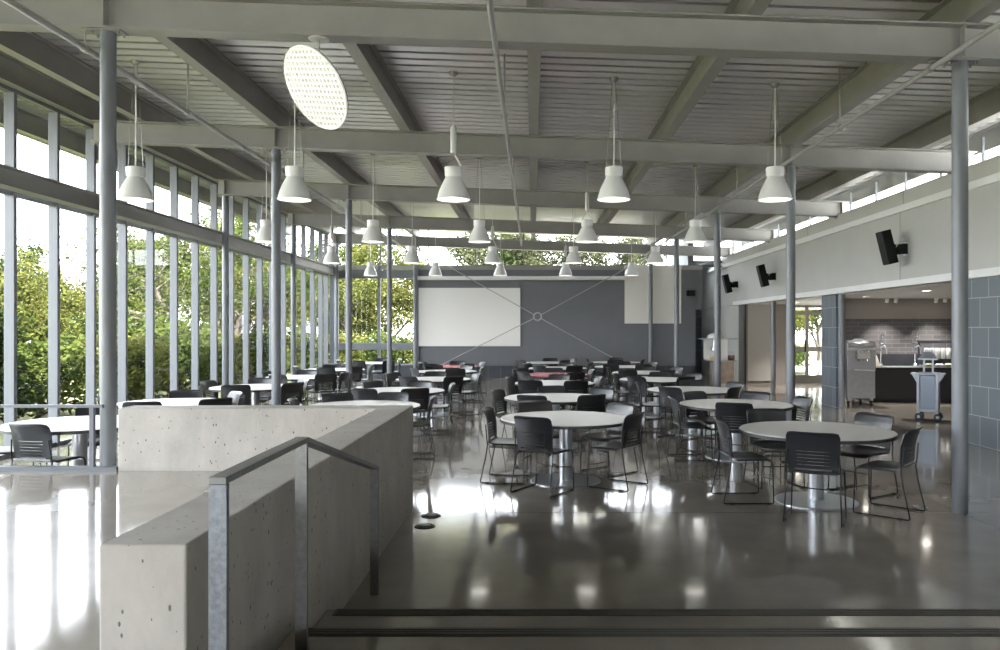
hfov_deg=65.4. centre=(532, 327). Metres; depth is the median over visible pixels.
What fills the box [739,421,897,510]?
round table
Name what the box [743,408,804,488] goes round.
chair
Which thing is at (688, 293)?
speaker
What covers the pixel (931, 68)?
ceiling pipe
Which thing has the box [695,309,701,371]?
wall
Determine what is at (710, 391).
round table
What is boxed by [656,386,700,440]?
chair
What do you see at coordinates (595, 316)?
wall
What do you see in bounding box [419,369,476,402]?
round table
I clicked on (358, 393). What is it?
chair
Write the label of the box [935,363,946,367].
steel pan
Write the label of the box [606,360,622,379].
chair
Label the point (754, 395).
chair
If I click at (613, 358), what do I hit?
chair
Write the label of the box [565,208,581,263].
pendant lamp
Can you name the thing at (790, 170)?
steel column
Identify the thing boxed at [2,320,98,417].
leafy shrub
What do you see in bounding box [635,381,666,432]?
chair
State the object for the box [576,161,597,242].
pendant lamp
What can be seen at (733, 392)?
chair
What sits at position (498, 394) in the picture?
chair
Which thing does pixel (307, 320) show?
leafy shrub
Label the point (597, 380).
chair
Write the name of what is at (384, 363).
chair
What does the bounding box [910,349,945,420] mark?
cart
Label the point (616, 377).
chair
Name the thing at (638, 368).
chair
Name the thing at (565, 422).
round table
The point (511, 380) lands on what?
chair
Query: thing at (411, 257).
pendant lamp
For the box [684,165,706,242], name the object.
pendant lamp
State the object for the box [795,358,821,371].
pavement
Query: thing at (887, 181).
clerestory window
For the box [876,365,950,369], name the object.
countertop
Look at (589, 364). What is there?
chair
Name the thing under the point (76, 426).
round table
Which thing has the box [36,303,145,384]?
leafy shrub
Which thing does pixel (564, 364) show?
chair
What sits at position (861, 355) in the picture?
dispenser
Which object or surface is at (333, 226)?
window
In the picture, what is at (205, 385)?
chair
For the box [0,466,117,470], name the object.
curb
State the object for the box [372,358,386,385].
chair
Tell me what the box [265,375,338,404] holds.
round table
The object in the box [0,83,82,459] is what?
window
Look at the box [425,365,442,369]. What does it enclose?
chair
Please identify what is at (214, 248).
window
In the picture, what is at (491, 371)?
baseboard
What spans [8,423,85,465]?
chair
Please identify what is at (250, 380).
chair
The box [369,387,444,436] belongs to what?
round table
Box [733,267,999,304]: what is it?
trim
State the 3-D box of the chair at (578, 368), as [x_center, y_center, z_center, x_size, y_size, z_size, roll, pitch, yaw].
[0.961,1.337,19.406,0.510,0.826,0.552,0,0,-23]
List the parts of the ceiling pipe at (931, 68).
hanger rod, hanger rod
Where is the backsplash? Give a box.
[876,354,921,364]
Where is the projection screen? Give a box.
[624,266,681,323]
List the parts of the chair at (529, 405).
sled leg, backrest, seat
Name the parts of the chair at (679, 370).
backrest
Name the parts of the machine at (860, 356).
lid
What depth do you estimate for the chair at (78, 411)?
9.21 m
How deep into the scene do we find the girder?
13.36 m
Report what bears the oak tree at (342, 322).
on the ground
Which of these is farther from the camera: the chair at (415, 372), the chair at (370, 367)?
the chair at (370, 367)
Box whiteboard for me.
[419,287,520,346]
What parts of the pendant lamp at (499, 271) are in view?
lamp shade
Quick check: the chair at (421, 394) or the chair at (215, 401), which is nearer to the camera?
the chair at (215, 401)
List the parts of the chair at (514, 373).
backrest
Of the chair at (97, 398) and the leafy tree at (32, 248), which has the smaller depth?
the chair at (97, 398)
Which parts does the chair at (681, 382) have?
backrest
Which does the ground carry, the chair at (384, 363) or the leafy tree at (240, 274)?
the leafy tree at (240, 274)
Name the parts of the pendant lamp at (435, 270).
lamp shade, cord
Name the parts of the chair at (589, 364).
backrest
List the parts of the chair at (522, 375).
backrest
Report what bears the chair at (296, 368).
on the floor at (668, 541)
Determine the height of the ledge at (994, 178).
0.115 m
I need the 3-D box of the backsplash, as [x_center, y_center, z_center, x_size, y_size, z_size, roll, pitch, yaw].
[9.050,0.790,19.453,1.400,0.280,0.035,0,0,0]
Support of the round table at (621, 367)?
on the floor at (668, 541)
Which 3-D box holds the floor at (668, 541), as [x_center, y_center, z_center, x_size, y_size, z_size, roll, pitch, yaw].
[2.950,1.900,17.600,20.500,0.300,27.200,0,0,0]
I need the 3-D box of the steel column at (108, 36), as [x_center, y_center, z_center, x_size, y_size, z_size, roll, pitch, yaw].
[-4.020,-0.756,7.370,0.300,4.108,0.170,0,0,0]
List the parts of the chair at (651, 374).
backrest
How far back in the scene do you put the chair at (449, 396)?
12.86 m
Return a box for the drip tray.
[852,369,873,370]
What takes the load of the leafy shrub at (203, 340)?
on the ground
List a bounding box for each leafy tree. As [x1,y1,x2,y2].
[0,233,82,341]
[0,245,98,395]
[0,249,47,312]
[0,289,47,375]
[1,236,98,353]
[155,214,323,330]
[315,229,431,353]
[478,233,559,264]
[795,309,819,340]
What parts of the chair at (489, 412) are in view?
backrest, sled leg, seat, sled leg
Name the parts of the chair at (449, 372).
backrest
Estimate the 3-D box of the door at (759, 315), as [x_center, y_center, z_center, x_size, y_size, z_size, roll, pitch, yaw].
[7.350,0.505,24.300,1.400,2.490,0.200,0,0,0]
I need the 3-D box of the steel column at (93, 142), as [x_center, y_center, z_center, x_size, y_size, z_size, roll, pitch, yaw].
[-6.720,-0.578,12.200,0.300,4.656,0.170,0,0,0]
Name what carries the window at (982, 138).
in the wall at (849, 257)
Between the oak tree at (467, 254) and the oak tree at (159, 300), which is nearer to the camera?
the oak tree at (159, 300)
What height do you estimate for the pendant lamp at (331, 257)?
1.847 m
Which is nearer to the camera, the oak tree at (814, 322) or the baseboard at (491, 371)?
the baseboard at (491, 371)
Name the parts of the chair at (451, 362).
backrest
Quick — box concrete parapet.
[100,405,412,649]
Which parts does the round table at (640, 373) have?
stem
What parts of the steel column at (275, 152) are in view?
cap plate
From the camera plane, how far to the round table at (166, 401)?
10.86 m
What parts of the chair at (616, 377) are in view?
backrest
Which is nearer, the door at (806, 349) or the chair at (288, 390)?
the chair at (288, 390)
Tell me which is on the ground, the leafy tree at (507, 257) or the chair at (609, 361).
the leafy tree at (507, 257)
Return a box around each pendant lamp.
[117,59,153,202]
[254,150,270,242]
[277,96,311,202]
[323,200,339,263]
[361,153,383,242]
[363,243,377,275]
[403,207,419,263]
[428,230,441,275]
[436,71,469,202]
[468,157,490,242]
[484,205,500,263]
[493,232,506,275]
[559,246,572,275]
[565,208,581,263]
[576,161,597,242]
[597,76,630,202]
[625,237,637,275]
[647,211,663,263]
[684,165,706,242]
[757,82,792,202]
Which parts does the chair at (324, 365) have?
backrest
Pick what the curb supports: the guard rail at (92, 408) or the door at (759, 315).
the guard rail at (92, 408)
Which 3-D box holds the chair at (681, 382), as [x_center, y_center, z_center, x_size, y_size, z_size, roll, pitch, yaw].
[2.835,1.337,13.677,0.510,0.826,0.552,0,0,4]
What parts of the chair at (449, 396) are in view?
seat, sled leg, backrest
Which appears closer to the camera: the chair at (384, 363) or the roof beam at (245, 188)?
the roof beam at (245, 188)
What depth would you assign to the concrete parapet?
4.19 m
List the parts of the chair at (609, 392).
backrest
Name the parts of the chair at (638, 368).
backrest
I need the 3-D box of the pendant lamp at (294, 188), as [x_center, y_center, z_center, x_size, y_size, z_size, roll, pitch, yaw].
[-3.160,-2.586,10.330,0.448,1.772,0.448,0,0,0]
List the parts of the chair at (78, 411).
seat, backrest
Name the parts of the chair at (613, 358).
backrest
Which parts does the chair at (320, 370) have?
backrest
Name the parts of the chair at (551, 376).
backrest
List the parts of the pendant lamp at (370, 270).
lamp shade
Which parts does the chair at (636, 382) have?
backrest, sled leg, sled leg, seat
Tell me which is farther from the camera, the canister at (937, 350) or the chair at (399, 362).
the chair at (399, 362)
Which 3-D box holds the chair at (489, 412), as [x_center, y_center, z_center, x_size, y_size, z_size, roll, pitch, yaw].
[-0.304,1.337,8.963,0.552,0.826,0.510,0,0,9]
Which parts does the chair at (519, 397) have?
backrest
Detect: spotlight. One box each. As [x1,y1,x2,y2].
[885,298,897,302]
[934,298,946,302]
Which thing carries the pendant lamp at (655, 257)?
hanging from the ceiling at (576, 99)
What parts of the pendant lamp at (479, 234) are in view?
lamp shade, cord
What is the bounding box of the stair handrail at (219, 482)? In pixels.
[209,437,378,649]
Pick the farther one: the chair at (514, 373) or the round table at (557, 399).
the chair at (514, 373)
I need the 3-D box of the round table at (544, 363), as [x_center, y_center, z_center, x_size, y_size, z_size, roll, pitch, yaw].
[0.400,1.388,23.100,1.506,0.724,1.506,0,0,10]
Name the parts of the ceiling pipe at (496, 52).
hanger rod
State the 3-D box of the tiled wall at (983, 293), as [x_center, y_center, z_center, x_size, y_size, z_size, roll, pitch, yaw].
[6.750,0.505,2.485,0.200,2.490,18.970,0,0,0]
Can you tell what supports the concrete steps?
on the floor at (668, 541)
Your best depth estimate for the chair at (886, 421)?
8.30 m
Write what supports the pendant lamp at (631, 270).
hanging from the ceiling at (576, 99)
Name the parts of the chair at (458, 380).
seat, backrest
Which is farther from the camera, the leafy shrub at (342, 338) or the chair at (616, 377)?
the leafy shrub at (342, 338)
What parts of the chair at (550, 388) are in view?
backrest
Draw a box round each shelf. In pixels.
[698,338,736,338]
[917,341,950,342]
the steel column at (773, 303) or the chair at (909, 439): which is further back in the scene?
the steel column at (773, 303)
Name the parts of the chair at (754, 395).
backrest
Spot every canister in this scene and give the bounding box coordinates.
[935,348,939,358]
[941,348,945,358]
[946,348,950,358]
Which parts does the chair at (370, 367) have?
backrest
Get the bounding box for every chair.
[0,446,40,465]
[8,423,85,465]
[67,405,118,465]
[96,396,117,460]
[122,401,161,407]
[168,390,202,397]
[198,397,232,404]
[200,380,217,397]
[221,385,250,404]
[228,391,242,404]
[248,378,270,404]
[260,371,293,404]
[267,382,303,404]
[268,374,287,402]
[287,378,309,402]
[288,397,299,404]
[293,366,313,398]
[296,370,317,403]
[307,374,336,404]
[315,367,341,401]
[320,372,350,402]
[321,364,341,395]
[321,392,353,402]
[342,366,362,399]
[351,388,377,400]
[352,361,371,379]
[353,364,372,387]
[362,381,383,387]
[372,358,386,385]
[372,360,395,381]
[377,392,408,401]
[384,359,401,382]
[385,373,400,386]
[398,376,432,419]
[401,388,431,439]
[408,380,433,430]
[410,368,419,376]
[413,395,436,459]
[418,362,441,387]
[423,383,454,434]
[424,371,446,411]
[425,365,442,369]
[430,376,465,419]
[444,369,466,404]
[449,361,466,390]
[451,373,481,414]
[452,365,474,399]
[461,367,483,402]
[463,363,476,394]
[478,362,486,392]
[480,407,530,484]
[488,389,516,447]
[505,376,517,412]
[510,368,527,405]
[510,416,574,497]
[514,371,530,408]
[514,395,550,455]
[515,400,558,472]
[516,360,532,379]
[517,380,542,406]
[522,363,541,379]
[532,365,545,379]
[538,385,575,439]
[543,358,557,366]
[543,368,562,379]
[548,374,570,409]
[559,362,573,372]
[564,380,587,410]
[566,365,582,372]
[567,372,585,409]
[569,369,594,406]
[570,359,577,365]
[572,376,602,410]
[572,387,616,444]
[573,394,607,454]
[580,402,637,476]
[586,362,609,393]
[587,411,647,491]
[602,364,626,396]
[604,357,622,383]
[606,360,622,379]
[606,367,628,401]
[612,373,639,413]
[614,361,630,388]
[617,370,645,406]
[627,376,661,420]
[632,366,654,401]
[635,364,651,369]
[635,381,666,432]
[645,370,675,402]
[648,362,657,393]
[648,372,670,411]
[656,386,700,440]
[660,376,695,418]
[666,367,683,403]
[666,396,712,460]
[679,380,709,426]
[680,391,723,453]
[681,373,703,414]
[701,386,743,438]
[707,381,744,429]
[711,417,774,504]
[713,402,757,469]
[741,391,769,453]
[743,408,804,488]
[763,396,813,461]
[783,431,846,527]
[827,412,897,498]
[853,426,925,520]
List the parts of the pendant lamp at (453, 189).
lamp shade, cord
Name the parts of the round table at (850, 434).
stem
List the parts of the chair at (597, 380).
backrest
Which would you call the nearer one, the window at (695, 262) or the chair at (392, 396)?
the chair at (392, 396)
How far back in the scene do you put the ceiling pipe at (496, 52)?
8.74 m
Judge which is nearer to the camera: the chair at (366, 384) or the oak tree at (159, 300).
the chair at (366, 384)
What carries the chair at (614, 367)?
on the floor at (668, 541)
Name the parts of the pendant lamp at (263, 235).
lamp shade, cord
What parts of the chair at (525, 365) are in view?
backrest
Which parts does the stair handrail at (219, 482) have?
post, rail, post, rail, post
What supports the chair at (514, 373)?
on the floor at (668, 541)
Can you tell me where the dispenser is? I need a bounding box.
[856,350,869,360]
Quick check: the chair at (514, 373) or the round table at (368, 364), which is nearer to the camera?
the chair at (514, 373)
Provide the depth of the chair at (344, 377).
16.23 m
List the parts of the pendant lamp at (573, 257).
lamp shade, cord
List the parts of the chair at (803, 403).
backrest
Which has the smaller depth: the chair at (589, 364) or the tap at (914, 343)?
the tap at (914, 343)
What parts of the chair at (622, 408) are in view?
sled leg, seat, backrest, sled leg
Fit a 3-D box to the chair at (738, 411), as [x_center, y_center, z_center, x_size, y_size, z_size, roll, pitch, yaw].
[2.582,1.337,9.868,0.510,0.826,0.552,0,0,21]
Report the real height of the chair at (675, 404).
0.826 m
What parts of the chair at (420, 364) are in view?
backrest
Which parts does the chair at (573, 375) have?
backrest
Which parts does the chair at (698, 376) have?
backrest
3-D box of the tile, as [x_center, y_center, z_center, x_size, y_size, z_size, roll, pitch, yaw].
[10.330,0.310,19.490,5.740,1.080,0.020,0,0,0]
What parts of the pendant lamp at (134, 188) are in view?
lamp shade, cord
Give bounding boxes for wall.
[419,270,701,364]
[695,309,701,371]
[702,155,999,381]
[845,298,950,318]
[968,276,999,450]
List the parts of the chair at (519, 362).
backrest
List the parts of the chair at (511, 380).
backrest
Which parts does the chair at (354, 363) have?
backrest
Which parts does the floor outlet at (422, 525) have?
lid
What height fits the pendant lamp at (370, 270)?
1.847 m
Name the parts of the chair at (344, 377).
backrest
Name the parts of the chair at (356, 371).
backrest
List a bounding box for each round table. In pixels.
[0,415,117,465]
[117,398,212,407]
[209,384,281,404]
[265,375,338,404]
[304,368,364,399]
[311,400,420,409]
[343,362,381,387]
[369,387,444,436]
[396,377,470,416]
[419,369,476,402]
[443,365,478,388]
[500,411,625,487]
[504,393,605,448]
[515,380,594,386]
[526,361,558,379]
[528,366,586,370]
[530,372,588,408]
[593,361,639,386]
[594,365,635,394]
[612,371,677,404]
[619,377,677,417]
[647,386,728,435]
[679,399,793,461]
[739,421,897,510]
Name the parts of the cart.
post, rail, post, post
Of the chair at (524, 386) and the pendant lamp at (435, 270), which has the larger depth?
the pendant lamp at (435, 270)
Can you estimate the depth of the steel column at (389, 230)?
21.80 m
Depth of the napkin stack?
18.56 m
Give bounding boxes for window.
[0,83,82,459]
[78,121,210,435]
[207,180,281,397]
[281,213,328,383]
[330,264,418,365]
[332,226,721,266]
[671,240,693,264]
[694,261,722,267]
[730,122,999,250]
[732,137,984,253]
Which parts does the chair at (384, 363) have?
backrest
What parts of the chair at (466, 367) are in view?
backrest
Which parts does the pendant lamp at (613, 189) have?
lamp shade, cord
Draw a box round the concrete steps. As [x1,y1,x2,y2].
[277,609,999,649]
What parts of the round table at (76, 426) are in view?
stem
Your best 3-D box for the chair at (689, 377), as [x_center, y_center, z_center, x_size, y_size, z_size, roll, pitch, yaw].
[2.834,1.337,15.042,0.510,0.826,0.552,0,0,-31]
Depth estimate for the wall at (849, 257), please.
15.39 m
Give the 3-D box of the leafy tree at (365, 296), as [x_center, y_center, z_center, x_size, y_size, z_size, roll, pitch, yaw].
[-6.986,-1.155,36.739,5.883,7.689,7.064,0,0,1]
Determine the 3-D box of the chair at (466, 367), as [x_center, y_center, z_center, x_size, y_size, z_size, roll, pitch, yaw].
[-1.772,1.337,19.135,0.510,0.826,0.552,0,0,43]
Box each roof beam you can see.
[0,0,999,66]
[90,119,976,173]
[216,179,849,216]
[287,212,777,241]
[331,233,734,256]
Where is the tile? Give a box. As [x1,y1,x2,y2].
[845,319,950,357]
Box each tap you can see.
[878,333,886,365]
[912,333,920,365]
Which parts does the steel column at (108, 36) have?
cap plate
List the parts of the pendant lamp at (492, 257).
lamp shade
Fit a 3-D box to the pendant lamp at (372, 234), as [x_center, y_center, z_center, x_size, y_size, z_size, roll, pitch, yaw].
[-3.160,-2.586,15.400,0.448,1.772,0.448,0,0,0]
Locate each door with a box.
[744,304,785,383]
[795,305,821,381]
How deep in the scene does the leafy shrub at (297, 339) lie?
37.01 m
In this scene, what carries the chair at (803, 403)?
on the floor at (668, 541)
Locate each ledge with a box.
[417,276,624,279]
[707,172,999,272]
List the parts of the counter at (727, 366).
door panel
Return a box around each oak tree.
[60,204,341,383]
[77,232,163,293]
[79,216,190,314]
[178,214,328,321]
[286,229,431,339]
[439,232,550,264]
[490,233,606,264]
[587,237,669,264]
[795,309,821,360]
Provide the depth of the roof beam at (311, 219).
21.86 m
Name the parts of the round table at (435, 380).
stem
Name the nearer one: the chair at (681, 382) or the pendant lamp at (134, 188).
the pendant lamp at (134, 188)
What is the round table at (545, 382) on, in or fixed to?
on the floor at (668, 541)
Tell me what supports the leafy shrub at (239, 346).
on the ground
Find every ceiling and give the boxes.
[0,0,999,241]
[756,282,950,308]
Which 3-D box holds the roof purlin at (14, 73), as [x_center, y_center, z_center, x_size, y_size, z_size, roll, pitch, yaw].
[-6.980,-3.427,10.400,0.150,0.359,34.800,0,0,0]
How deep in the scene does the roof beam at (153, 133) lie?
12.19 m
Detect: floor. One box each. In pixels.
[0,372,999,608]
[0,471,220,649]
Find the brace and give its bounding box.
[417,248,648,374]
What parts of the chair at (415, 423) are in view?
seat, sled leg, backrest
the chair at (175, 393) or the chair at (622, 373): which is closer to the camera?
the chair at (175, 393)
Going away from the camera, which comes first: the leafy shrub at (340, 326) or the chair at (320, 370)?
the chair at (320, 370)
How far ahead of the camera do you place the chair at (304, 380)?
14.04 m
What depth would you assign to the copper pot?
23.41 m
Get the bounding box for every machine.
[698,333,736,359]
[845,339,875,404]
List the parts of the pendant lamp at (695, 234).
lamp shade, cord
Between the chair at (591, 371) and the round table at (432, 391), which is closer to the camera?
the round table at (432, 391)
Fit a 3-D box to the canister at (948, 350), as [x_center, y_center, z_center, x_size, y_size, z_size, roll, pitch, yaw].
[10.140,0.620,18.950,0.112,0.260,0.110,0,0,0]
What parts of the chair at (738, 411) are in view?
sled leg, seat, backrest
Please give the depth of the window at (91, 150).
14.41 m
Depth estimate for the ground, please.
22.37 m
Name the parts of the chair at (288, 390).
backrest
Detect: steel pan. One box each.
[919,363,935,366]
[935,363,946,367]
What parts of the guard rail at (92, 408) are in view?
rail, post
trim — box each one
[334,265,702,269]
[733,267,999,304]
[739,304,747,383]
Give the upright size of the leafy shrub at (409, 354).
2.677 m
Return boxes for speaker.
[686,291,694,295]
[721,274,737,292]
[756,264,775,286]
[875,229,907,264]
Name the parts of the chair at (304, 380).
backrest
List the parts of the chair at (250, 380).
seat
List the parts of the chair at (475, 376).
sled leg, seat, sled leg, backrest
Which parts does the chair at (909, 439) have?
sled leg, seat, sled leg, backrest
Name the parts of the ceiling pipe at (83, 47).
hanger rod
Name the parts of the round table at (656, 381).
stem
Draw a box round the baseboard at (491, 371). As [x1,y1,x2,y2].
[341,365,694,377]
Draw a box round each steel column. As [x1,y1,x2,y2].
[87,28,128,465]
[91,141,99,395]
[218,195,232,395]
[265,148,286,404]
[287,224,298,382]
[332,243,340,363]
[341,199,356,392]
[384,228,394,386]
[413,246,419,368]
[646,254,652,362]
[671,238,681,385]
[711,212,724,398]
[768,241,775,389]
[784,166,801,420]
[834,217,844,407]
[941,59,980,513]
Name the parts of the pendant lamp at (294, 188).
lamp shade, cord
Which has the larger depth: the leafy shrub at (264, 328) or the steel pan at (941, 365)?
the leafy shrub at (264, 328)
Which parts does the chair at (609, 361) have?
backrest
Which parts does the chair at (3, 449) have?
seat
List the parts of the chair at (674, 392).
sled leg, backrest, seat, sled leg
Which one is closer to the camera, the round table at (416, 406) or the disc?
the disc
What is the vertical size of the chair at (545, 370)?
0.826 m
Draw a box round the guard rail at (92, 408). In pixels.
[0,405,103,466]
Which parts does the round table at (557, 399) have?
stem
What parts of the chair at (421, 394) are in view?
backrest, seat, sled leg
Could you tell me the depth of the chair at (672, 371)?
17.28 m
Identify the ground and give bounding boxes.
[0,342,821,445]
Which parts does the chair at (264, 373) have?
backrest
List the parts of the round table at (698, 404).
stem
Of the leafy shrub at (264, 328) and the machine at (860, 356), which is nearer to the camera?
the machine at (860, 356)
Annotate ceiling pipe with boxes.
[1,0,406,249]
[486,0,522,245]
[644,20,999,255]
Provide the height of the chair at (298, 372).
0.826 m
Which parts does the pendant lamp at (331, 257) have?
lamp shade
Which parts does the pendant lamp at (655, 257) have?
lamp shade, cord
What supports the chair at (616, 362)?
on the floor at (668, 541)
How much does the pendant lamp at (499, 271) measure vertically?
1.697 m
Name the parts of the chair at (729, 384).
backrest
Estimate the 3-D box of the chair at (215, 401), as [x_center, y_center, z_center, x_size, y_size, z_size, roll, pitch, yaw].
[-4.337,1.337,10.422,0.552,0.826,0.510,0,0,42]
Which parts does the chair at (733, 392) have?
backrest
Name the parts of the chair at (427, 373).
backrest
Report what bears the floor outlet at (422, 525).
on the floor at (668, 541)
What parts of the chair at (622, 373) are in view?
backrest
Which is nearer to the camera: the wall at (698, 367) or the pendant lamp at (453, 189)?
the pendant lamp at (453, 189)
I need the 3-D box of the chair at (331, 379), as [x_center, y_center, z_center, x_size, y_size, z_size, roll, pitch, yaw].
[-4.292,1.337,15.920,0.510,0.826,0.552,0,0,-33]
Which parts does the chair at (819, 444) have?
sled leg, backrest, seat, sled leg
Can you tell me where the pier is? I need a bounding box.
[822,294,837,407]
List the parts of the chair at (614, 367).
backrest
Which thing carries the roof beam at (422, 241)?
on the steel column at (414, 265)
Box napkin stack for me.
[876,355,880,366]
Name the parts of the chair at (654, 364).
backrest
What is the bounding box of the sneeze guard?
[917,341,950,365]
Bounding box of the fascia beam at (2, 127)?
[0,125,288,235]
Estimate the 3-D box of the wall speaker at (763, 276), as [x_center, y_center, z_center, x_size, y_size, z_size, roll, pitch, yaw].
[6.392,-1.430,21.255,0.517,0.618,0.270,0,0,0]
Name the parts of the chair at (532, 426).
sled leg, backrest, seat, sled leg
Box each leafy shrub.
[0,336,60,419]
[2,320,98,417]
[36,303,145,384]
[60,284,159,365]
[74,323,190,402]
[81,327,190,399]
[128,304,239,389]
[185,325,256,385]
[218,323,290,379]
[241,324,290,377]
[263,318,309,368]
[268,332,309,374]
[286,294,343,334]
[289,328,329,368]
[306,302,403,353]
[308,328,374,368]
[352,322,412,363]
[394,330,412,363]
[795,339,818,366]
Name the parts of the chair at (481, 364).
backrest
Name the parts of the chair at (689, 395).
sled leg, backrest, seat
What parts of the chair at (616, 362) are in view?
backrest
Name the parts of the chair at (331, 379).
sled leg, seat, backrest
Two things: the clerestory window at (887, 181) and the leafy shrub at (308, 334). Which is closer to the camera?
the clerestory window at (887, 181)
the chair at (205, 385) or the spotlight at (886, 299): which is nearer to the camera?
the chair at (205, 385)
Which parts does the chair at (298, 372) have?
backrest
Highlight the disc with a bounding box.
[284,35,347,129]
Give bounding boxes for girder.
[0,163,334,274]
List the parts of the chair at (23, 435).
sled leg, backrest, seat, sled leg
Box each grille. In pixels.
[721,276,726,292]
[756,266,762,286]
[875,232,888,264]
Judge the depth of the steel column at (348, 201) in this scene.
16.97 m
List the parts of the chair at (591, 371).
backrest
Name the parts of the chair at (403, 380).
backrest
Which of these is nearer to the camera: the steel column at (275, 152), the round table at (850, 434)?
the round table at (850, 434)
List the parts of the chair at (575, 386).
backrest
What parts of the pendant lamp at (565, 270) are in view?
lamp shade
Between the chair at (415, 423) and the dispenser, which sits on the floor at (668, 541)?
the chair at (415, 423)
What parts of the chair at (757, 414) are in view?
sled leg, backrest, seat, sled leg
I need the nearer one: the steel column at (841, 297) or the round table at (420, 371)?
the steel column at (841, 297)
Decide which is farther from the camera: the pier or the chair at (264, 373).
the pier
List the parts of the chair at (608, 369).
backrest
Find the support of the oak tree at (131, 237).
on the ground
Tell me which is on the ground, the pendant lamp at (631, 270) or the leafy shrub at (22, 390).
the leafy shrub at (22, 390)
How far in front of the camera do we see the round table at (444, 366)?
20.73 m
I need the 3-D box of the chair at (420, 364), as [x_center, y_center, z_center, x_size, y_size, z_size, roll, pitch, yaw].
[-2.814,1.337,21.116,0.552,0.826,0.510,0,0,24]
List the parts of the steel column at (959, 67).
cap plate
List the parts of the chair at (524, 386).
backrest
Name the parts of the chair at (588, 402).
sled leg, backrest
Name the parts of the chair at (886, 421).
sled leg, seat, backrest, sled leg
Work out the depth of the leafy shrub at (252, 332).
31.60 m
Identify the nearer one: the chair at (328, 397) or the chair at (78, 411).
the chair at (78, 411)
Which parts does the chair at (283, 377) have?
backrest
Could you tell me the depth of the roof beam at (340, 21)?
7.37 m
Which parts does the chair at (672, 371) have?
backrest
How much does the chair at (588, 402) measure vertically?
0.826 m
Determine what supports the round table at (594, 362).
on the floor at (668, 541)
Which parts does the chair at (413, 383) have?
backrest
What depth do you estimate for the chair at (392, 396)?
11.20 m
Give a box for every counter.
[706,360,736,384]
[855,354,950,401]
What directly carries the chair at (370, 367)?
on the floor at (668, 541)
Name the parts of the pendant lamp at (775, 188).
lamp shade, cord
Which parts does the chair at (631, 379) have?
backrest, seat, sled leg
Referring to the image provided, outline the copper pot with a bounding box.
[728,354,734,359]
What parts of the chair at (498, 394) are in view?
backrest, seat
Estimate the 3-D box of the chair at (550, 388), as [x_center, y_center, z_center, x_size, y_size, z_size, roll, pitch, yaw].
[0.360,1.337,12.255,0.510,0.826,0.552,0,0,-17]
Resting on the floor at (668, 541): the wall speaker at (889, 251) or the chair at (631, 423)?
the chair at (631, 423)
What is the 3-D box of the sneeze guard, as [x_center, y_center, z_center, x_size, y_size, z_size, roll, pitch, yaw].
[10.100,0.620,19.015,1.200,0.620,0.370,0,0,0]
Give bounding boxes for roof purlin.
[0,51,338,233]
[0,100,290,234]
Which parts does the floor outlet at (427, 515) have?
lid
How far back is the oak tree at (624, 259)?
44.43 m
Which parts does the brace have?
rod, rod, rod, rod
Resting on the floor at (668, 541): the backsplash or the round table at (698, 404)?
the round table at (698, 404)
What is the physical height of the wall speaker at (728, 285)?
0.618 m
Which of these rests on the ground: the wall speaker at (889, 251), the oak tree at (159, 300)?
the oak tree at (159, 300)
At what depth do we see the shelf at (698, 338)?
23.33 m
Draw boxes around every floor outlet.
[414,523,434,528]
[421,513,440,517]
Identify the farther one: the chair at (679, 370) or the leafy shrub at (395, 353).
the leafy shrub at (395, 353)
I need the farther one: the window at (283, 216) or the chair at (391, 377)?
the window at (283, 216)
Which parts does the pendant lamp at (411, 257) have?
lamp shade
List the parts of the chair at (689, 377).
backrest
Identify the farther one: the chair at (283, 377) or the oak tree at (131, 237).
the oak tree at (131, 237)
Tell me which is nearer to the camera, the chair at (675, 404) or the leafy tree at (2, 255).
the chair at (675, 404)
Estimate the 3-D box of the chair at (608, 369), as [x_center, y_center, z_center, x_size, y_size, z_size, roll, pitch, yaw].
[2.000,1.337,18.311,0.552,0.826,0.510,0,0,11]
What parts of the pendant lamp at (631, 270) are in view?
lamp shade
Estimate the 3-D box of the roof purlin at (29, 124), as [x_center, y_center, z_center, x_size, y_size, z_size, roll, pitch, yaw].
[-8.620,-3.485,10.400,0.150,0.359,34.800,0,0,0]
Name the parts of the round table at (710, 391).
stem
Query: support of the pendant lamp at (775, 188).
hanging from the ceiling at (576, 99)
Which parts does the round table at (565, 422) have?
stem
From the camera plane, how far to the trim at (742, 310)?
24.51 m
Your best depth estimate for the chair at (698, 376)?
15.89 m
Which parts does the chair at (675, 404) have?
backrest, sled leg, seat, sled leg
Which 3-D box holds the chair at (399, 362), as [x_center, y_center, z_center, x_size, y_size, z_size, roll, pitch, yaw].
[-4.166,1.337,23.241,0.552,0.826,0.510,0,0,-15]
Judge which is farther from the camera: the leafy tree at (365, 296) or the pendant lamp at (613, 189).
the leafy tree at (365, 296)
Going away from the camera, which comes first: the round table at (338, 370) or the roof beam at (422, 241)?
the round table at (338, 370)
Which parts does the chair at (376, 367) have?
backrest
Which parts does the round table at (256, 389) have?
stem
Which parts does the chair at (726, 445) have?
backrest, sled leg, seat, sled leg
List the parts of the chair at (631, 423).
sled leg, seat, sled leg, backrest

